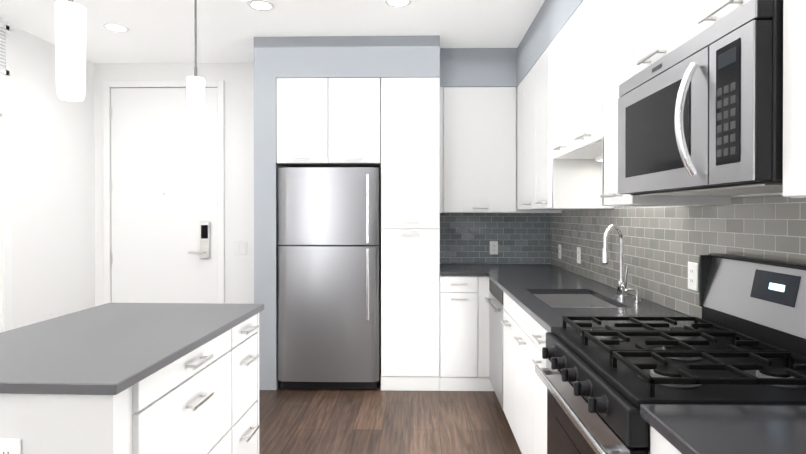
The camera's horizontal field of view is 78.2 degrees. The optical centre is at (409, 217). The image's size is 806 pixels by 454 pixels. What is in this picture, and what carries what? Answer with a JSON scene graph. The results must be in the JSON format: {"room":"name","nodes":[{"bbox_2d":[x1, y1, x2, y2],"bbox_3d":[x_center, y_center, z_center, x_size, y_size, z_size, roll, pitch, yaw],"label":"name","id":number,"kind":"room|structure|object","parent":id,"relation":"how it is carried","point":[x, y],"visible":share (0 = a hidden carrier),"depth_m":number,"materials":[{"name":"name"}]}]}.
{"room":"kitchen","nodes":[
{"label":"kitchen","id":0,"kind":"room"},
{"bbox_2d":[0,20,94,328],"bbox_3d":[-2.952,-0.012,1.097,0.120,2.700,6.960,0,0,1],"label":"wall","id":1,"kind":"structure","parent":0,"point":[53,205],"depth_m":3.89,"materials":[{"name":"white paint"}]},
{"bbox_2d":[0,22,9,74],"bbox_3d":[-2.841,-1.176,3.282,0.010,0.345,0.465,0,0,1],"label":"air vent","id":2,"kind":"object","parent":1,"relation":"in","point":[4,49],"visible":1,"depth_m":3.48,"materials":[{"name":"white metal"}]},
{"bbox_2d":[0,104,11,332],"bbox_3d":[-2.906,0.273,3.038,0.134,2.110,1.000,0,0,1],"label":"door frame","id":3,"kind":"structure","parent":1,"relation":"attached to","point":[6,192],"depth_m":3.49,"materials":[{"name":"white paint"}]},
{"bbox_2d":[254,37,281,389],"bbox_3d":[-1.096,-0.028,4.106,0.170,2.700,0.630,0,0,1],"label":"wall column","id":4,"kind":"structure","parent":0,"point":[266,165],"depth_m":3.79,"materials":[{"name":"grey paint"}]},
{"bbox_2d":[0,0,544,62],"bbox_3d":[-0.853,-1.412,1.048,4.320,0.100,6.960,0,0,1],"label":"ceiling","id":5,"kind":"structure","parent":0,"point":[161,31],"depth_m":3.52,"materials":[{"name":"white paint"}]},
{"bbox_2d":[55,0,85,101],"bbox_3d":[-1.053,-0.864,1.542,0.120,0.996,0.120,0,0,1],"label":"pendant light","id":6,"kind":"object","parent":5,"relation":"hanging from","point":[70,30],"visible":1,"depth_m":1.51,"materials":[{"name":"white glass"}]},
{"bbox_2d":[103,23,129,31],"bbox_3d":[-2.121,-1.371,3.594,0.170,0.004,0.170,0,0,1],"label":"recessed light","id":7,"kind":"object","parent":5,"relation":"in","point":[115,27],"visible":1,"depth_m":3.59,"materials":[{"name":"white paint"}]},
{"bbox_2d":[186,0,204,139],"bbox_3d":[-1.016,-0.868,2.360,0.120,0.996,0.120,0,0,1],"label":"pendant light","id":8,"kind":"object","parent":5,"relation":"hanging from","point":[195,84],"visible":1,"depth_m":2.33,"materials":[{"name":"white glass"}]},
{"bbox_2d":[247,0,274,10],"bbox_3d":[-0.959,-1.369,3.211,0.170,0.004,0.170,0,0,1],"label":"recessed light","id":9,"kind":"object","parent":5,"relation":"in","point":[261,5],"visible":1,"depth_m":3.21,"materials":[{"name":"white paint"}]},
{"bbox_2d":[276,35,517,87],"bbox_3d":[0.119,-1.221,4.075,2.260,0.313,0.630,0,0,1],"label":"soffit beam","id":10,"kind":"structure","parent":5,"relation":"attached to","point":[362,57],"depth_m":3.78,"materials":[{"name":"grey paint"}]},
{"bbox_2d":[385,0,411,6],"bbox_3d":[-0.070,-1.369,3.152,0.170,0.004,0.170,0,0,1],"label":"recessed light","id":11,"kind":"object","parent":5,"relation":"in","point":[397,3],"visible":1,"depth_m":3.17,"materials":[{"name":"white paint"}]},
{"bbox_2d":[517,0,583,85],"bbox_3d":[0.998,-1.204,0.841,0.370,0.313,6.380,0,0,1],"label":"soffit beam","id":12,"kind":"structure","parent":5,"relation":"attached to","point":[551,19],"depth_m":3.21,"materials":[{"name":"grey paint"}]},
{"bbox_2d":[94,62,550,306],"bbox_3d":[-0.783,-0.029,4.474,4.320,2.700,0.120,0,0,1],"label":"wall","id":13,"kind":"structure","parent":0,"point":[237,78],"depth_m":4.43,"materials":[{"name":"white paint"}]},
{"bbox_2d":[110,88,217,303],"bbox_3d":[-2.191,0.080,4.403,0.966,2.469,0.077,0,0,1],"label":"entry door","id":14,"kind":"structure","parent":13,"relation":"in","point":[164,205],"depth_m":4.43,"materials":[{"name":"white paint"}]},
{"bbox_2d":[103,80,224,303],"bbox_3d":[-2.189,0.053,4.431,1.083,2.535,0.024,0,0,1],"label":"door frame","id":15,"kind":"structure","parent":13,"relation":"attached to","point":[109,85],"depth_m":4.42,"materials":[{"name":"white paint"}]},
{"bbox_2d":[234,241,246,254],"bbox_3d":[-1.505,0.276,4.425,0.116,0.120,0.008,0,0,1],"label":"light switch","id":16,"kind":"object","parent":13,"relation":"attached to","point":[240,247],"visible":1,"depth_m":4.42,"materials":[{"name":"white plastic"}]},
{"bbox_2d":[276,78,380,169],"bbox_3d":[-0.612,-0.737,4.072,0.796,0.650,0.666,0,0,1],"label":"upper cabinet","id":17,"kind":"object","parent":13,"relation":"attached to","point":[328,122],"visible":1,"depth_m":3.78,"materials":[{"name":"white wood"}]},
{"bbox_2d":[440,213,547,263],"bbox_3d":[0.742,0.187,4.377,0.990,0.444,0.010,0,0,1],"label":"backsplash","id":18,"kind":"structure","parent":13,"relation":"attached to","point":[522,238],"depth_m":4.37,"materials":[{"name":"grey tile"}]},
{"bbox_2d":[490,241,497,253],"bbox_3d":[0.745,0.271,4.368,0.072,0.116,0.008,0,0,1],"label":"electrical outlet","id":19,"kind":"object","parent":18,"relation":"attached to","point":[493,247],"visible":1,"depth_m":4.37,"materials":[{"name":"white plastic"}]},
{"bbox_2d":[440,87,560,212],"bbox_3d":[0.746,-0.549,4.191,1.006,1.027,0.376,0,0,1],"label":"upper cabinet","id":20,"kind":"object","parent":13,"relation":"attached to","point":[478,149],"visible":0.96,"depth_m":4.04,"materials":[{"name":"white wood"}]},
{"bbox_2d":[259,377,521,453],"bbox_3d":[-0.853,1.388,1.062,4.320,0.100,6.960,0,0,1],"label":"floor","id":21,"kind":"structure","parent":0,"point":[378,420],"depth_m":3.21,"materials":[{"name":"brown wood"}]},
{"bbox_2d":[0,303,263,453],"bbox_3d":[-1.107,0.878,1.859,0.813,0.908,1.158,0,0,1],"label":"kitchen island","id":22,"kind":"object","parent":21,"relation":"on","point":[144,378],"visible":1,"depth_m":1.62,"materials":[{"name":"white paint"}]},
{"bbox_2d":[0,438,20,453],"bbox_3d":[-1.050,0.637,1.296,0.072,0.116,0.009,0,0,1],"label":"outlet","id":23,"kind":"object","parent":22,"relation":"attached to","point":[9,446],"visible":1,"depth_m":1.29,"materials":[{"name":"white plastic"}]},
{"bbox_2d":[277,166,380,388],"bbox_3d":[-0.612,0.466,4.046,0.776,1.710,0.675,0,0,1],"label":"refrigerator","id":24,"kind":"object","parent":21,"relation":"on","point":[329,279],"visible":1,"depth_m":3.75,"materials":[{"name":"grey metal"}]},
{"bbox_2d":[381,77,439,390],"bbox_3d":[0.014,0.129,4.064,0.448,2.383,0.666,0,0,1],"label":"pantry cabinet","id":25,"kind":"object","parent":21,"relation":"on","point":[410,234],"visible":1,"depth_m":3.77,"materials":[{"name":"white wood"}]},
{"bbox_2d":[485,279,503,409],"bbox_3d":[0.879,0.887,3.413,0.653,0.874,0.596,0,0,1],"label":"dishwasher","id":26,"kind":"object","parent":21,"relation":"on","point":[494,300],"visible":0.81,"depth_m":3.37,"materials":[{"name":"grey metal"}]},
{"bbox_2d":[440,264,571,390],"bbox_3d":[0.743,0.867,4.053,1.006,0.908,0.666,0,0,1],"label":"base cabinet","id":27,"kind":"object","parent":21,"relation":"on","point":[464,331],"visible":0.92,"depth_m":3.77,"materials":[{"name":"white wood"}]},
{"bbox_2d":[530,320,546,453],"bbox_3d":[0.889,0.892,2.098,0.636,0.878,0.397,0,0,1],"label":"base cabinet","id":28,"kind":"object","parent":21,"relation":"on","point":[538,390],"depth_m":2.20,"materials":[{"name":"white wood"}]},
{"bbox_2d":[502,292,593,433],"bbox_3d":[0.905,0.888,2.908,0.636,0.878,0.406,0,0,1],"label":"base cabinet","id":29,"kind":"object","parent":21,"relation":"on","point":[508,305],"depth_m":2.90,"materials":[{"name":"white wood"}]},
{"bbox_2d":[514,296,621,453],"bbox_3d":[0.897,0.890,2.501,0.636,0.878,0.408,0,0,1],"label":"base cabinet","id":30,"kind":"object","parent":21,"relation":"on","point":[529,320],"depth_m":2.54,"materials":[{"name":"white wood"}]},
{"bbox_2d":[486,272,698,331],"bbox_3d":[0.892,0.434,2.812,0.658,0.030,1.833,0,0,1],"label":"countertop","id":31,"kind":"structure","parent":30,"relation":"on","point":[521,287],"depth_m":2.53,"materials":[{"name":"grey stone"}]},
{"bbox_2d":[533,294,617,307],"bbox_3d":[0.859,0.553,2.604,0.382,0.204,0.592,0,0,1],"label":"sink","id":32,"kind":"object","parent":31,"relation":"in","point":[574,300],"depth_m":2.89,"materials":[{"name":"grey metal"}]},
{"bbox_2d":[602,224,628,297],"bbox_3d":[1.060,0.227,2.560,0.166,0.385,0.136,0,0,1],"label":"faucet","id":33,"kind":"object","parent":31,"relation":"on","point":[621,286],"visible":1,"depth_m":2.57,"materials":[{"name":"silver metal"}]},
{"bbox_2d":[624,288,640,303],"bbox_3d":[1.093,0.383,2.428,0.080,0.074,0.036,0,0,1],"label":"soap dispenser","id":34,"kind":"object","parent":31,"relation":"on","point":[636,298],"visible":1,"depth_m":2.42,"materials":[{"name":"silver metal"}]},
{"bbox_2d":[650,432,677,453],"bbox_3d":[0.866,0.898,0.999,0.636,0.878,0.268,0,0,1],"label":"base cabinet","id":35,"kind":"object","parent":21,"relation":"on","point":[657,445],"depth_m":1.09,"materials":[{"name":"white wood"}]},
{"bbox_2d":[640,404,805,453],"bbox_3d":[0.836,0.449,0.048,0.658,0.030,2.170,0,0,1],"label":"countertop","id":36,"kind":"structure","parent":35,"relation":"on","point":[688,428],"depth_m":1.02,"materials":[{"name":"grey stone"}]},
{"bbox_2d":[535,253,805,453],"bbox_3d":[0.821,0.737,1.515,0.712,1.195,0.756,0,0,1],"label":"gas range","id":37,"kind":"object","parent":21,"relation":"on","point":[742,341],"visible":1,"depth_m":1.46,"materials":[{"name":"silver metal"}]},
{"bbox_2d":[580,193,782,209],"bbox_3d":[1.247,-0.011,1.012,0.120,2.700,6.960,0,0,1],"label":"wall","id":38,"kind":"structure","parent":0,"point":[758,195],"depth_m":1.73,"materials":[{"name":"white paint"}]},
{"bbox_2d":[517,83,520,209],"bbox_3d":[1.060,-0.559,3.928,0.368,1.005,0.208,0,0,1],"label":"upper cabinet","id":39,"kind":"object","parent":38,"relation":"attached to","point":[519,86],"depth_m":3.94,"materials":[{"name":"white wood"}]},
{"bbox_2d":[521,67,532,209],"bbox_3d":[1.053,-0.558,3.604,0.368,1.005,0.440,0,0,1],"label":"upper cabinet","id":40,"kind":"object","parent":38,"relation":"attached to","point":[527,83],"depth_m":3.65,"materials":[{"name":"white wood"}]},
{"bbox_2d":[549,20,596,159],"bbox_3d":[1.036,-0.699,2.745,0.368,0.713,0.394,0,0,1],"label":"upper cabinet","id":41,"kind":"object","parent":38,"relation":"attached to","point":[559,47],"depth_m":2.82,"materials":[{"name":"white wood"}]},
{"bbox_2d":[595,156,601,160],"bbox_3d":[1.118,-0.327,2.534,0.120,0.025,0.600,0,0,1],"label":"under-cabinet light","id":42,"kind":"object","parent":41,"relation":"attached to","point":[599,158],"visible":0.17,"depth_m":2.78,"materials":[{"name":"white plastic"}]},
{"bbox_2d":[533,46,613,209],"bbox_3d":[1.044,-0.555,3.164,0.368,1.005,0.440,0,0,1],"label":"upper cabinet","id":43,"kind":"object","parent":38,"relation":"attached to","point":[557,184],"depth_m":3.06,"materials":[{"name":"white wood"}]},
{"bbox_2d":[569,0,596,151],"bbox_3d":[1.028,-0.697,2.351,0.368,0.713,0.394,0,0,1],"label":"upper cabinet","id":44,"kind":"object","parent":38,"relation":"attached to","point":[594,55],"depth_m":2.40,"materials":[{"name":"white wood"}]},
{"bbox_2d":[629,0,680,78],"bbox_3d":[1.014,-0.773,1.652,0.368,0.554,0.378,0,0,1],"label":"upper cabinet","id":45,"kind":"object","parent":38,"relation":"attached to","point":[654,25],"depth_m":1.69,"materials":[{"name":"white wood"}]},
{"bbox_2d":[618,0,782,195],"bbox_3d":[0.945,-0.282,1.467,0.478,0.414,0.750,0,0,1],"label":"microwave","id":46,"kind":"object","parent":45,"relation":"attached to","point":[700,114],"visible":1,"depth_m":1.26,"materials":[{"name":"silver metal"}]},
{"bbox_2d":[597,0,732,207],"bbox_3d":[1.021,-0.549,1.999,0.368,1.005,0.308,0,0,1],"label":"upper cabinet","id":47,"kind":"object","parent":38,"relation":"attached to","point":[612,15],"depth_m":2.04,"materials":[{"name":"white wood"}]},
{"bbox_2d":[548,195,805,318],"bbox_3d":[1.193,0.044,1.663,0.010,0.758,5.418,0,0,1],"label":"backsplash","id":48,"kind":"structure","parent":38,"relation":"attached to","point":[664,246],"depth_m":2.26,"materials":[{"name":"grey tile"}]},
{"bbox_2d":[558,244,561,258],"bbox_3d":[1.231,0.283,4.055,0.008,0.116,0.072,0,0,1],"label":"electrical outlet","id":49,"kind":"object","parent":48,"relation":"attached to","point":[559,251],"visible":1,"depth_m":4.05,"materials":[{"name":"white plastic"}]},
{"bbox_2d":[577,247,580,263],"bbox_3d":[1.221,0.275,3.575,0.008,0.116,0.072,0,0,1],"label":"electrical outlet","id":50,"kind":"object","parent":48,"relation":"attached to","point":[579,255],"visible":1,"depth_m":3.56,"materials":[{"name":"white plastic"}]},
{"bbox_2d":[688,262,697,290],"bbox_3d":[1.191,0.248,2.085,0.008,0.116,0.072,0,0,1],"label":"electrical outlet","id":51,"kind":"object","parent":48,"relation":"attached to","point":[692,275],"visible":1,"depth_m":2.08,"materials":[{"name":"white plastic"}]},
{"bbox_2d":[681,0,749,44],"bbox_3d":[1.006,-0.771,1.274,0.368,0.554,0.378,0,0,1],"label":"upper cabinet","id":52,"kind":"object","parent":38,"relation":"attached to","point":[696,15],"depth_m":1.39,"materials":[{"name":"white wood"}]},
{"bbox_2d":[783,0,805,197],"bbox_3d":[0.998,-0.543,0.880,0.368,1.005,0.410,0,0,1],"label":"upper cabinet","id":53,"kind":"object","parent":38,"relation":"attached to","point":[794,11],"depth_m":1.05,"materials":[{"name":"white wood"}]}
]}

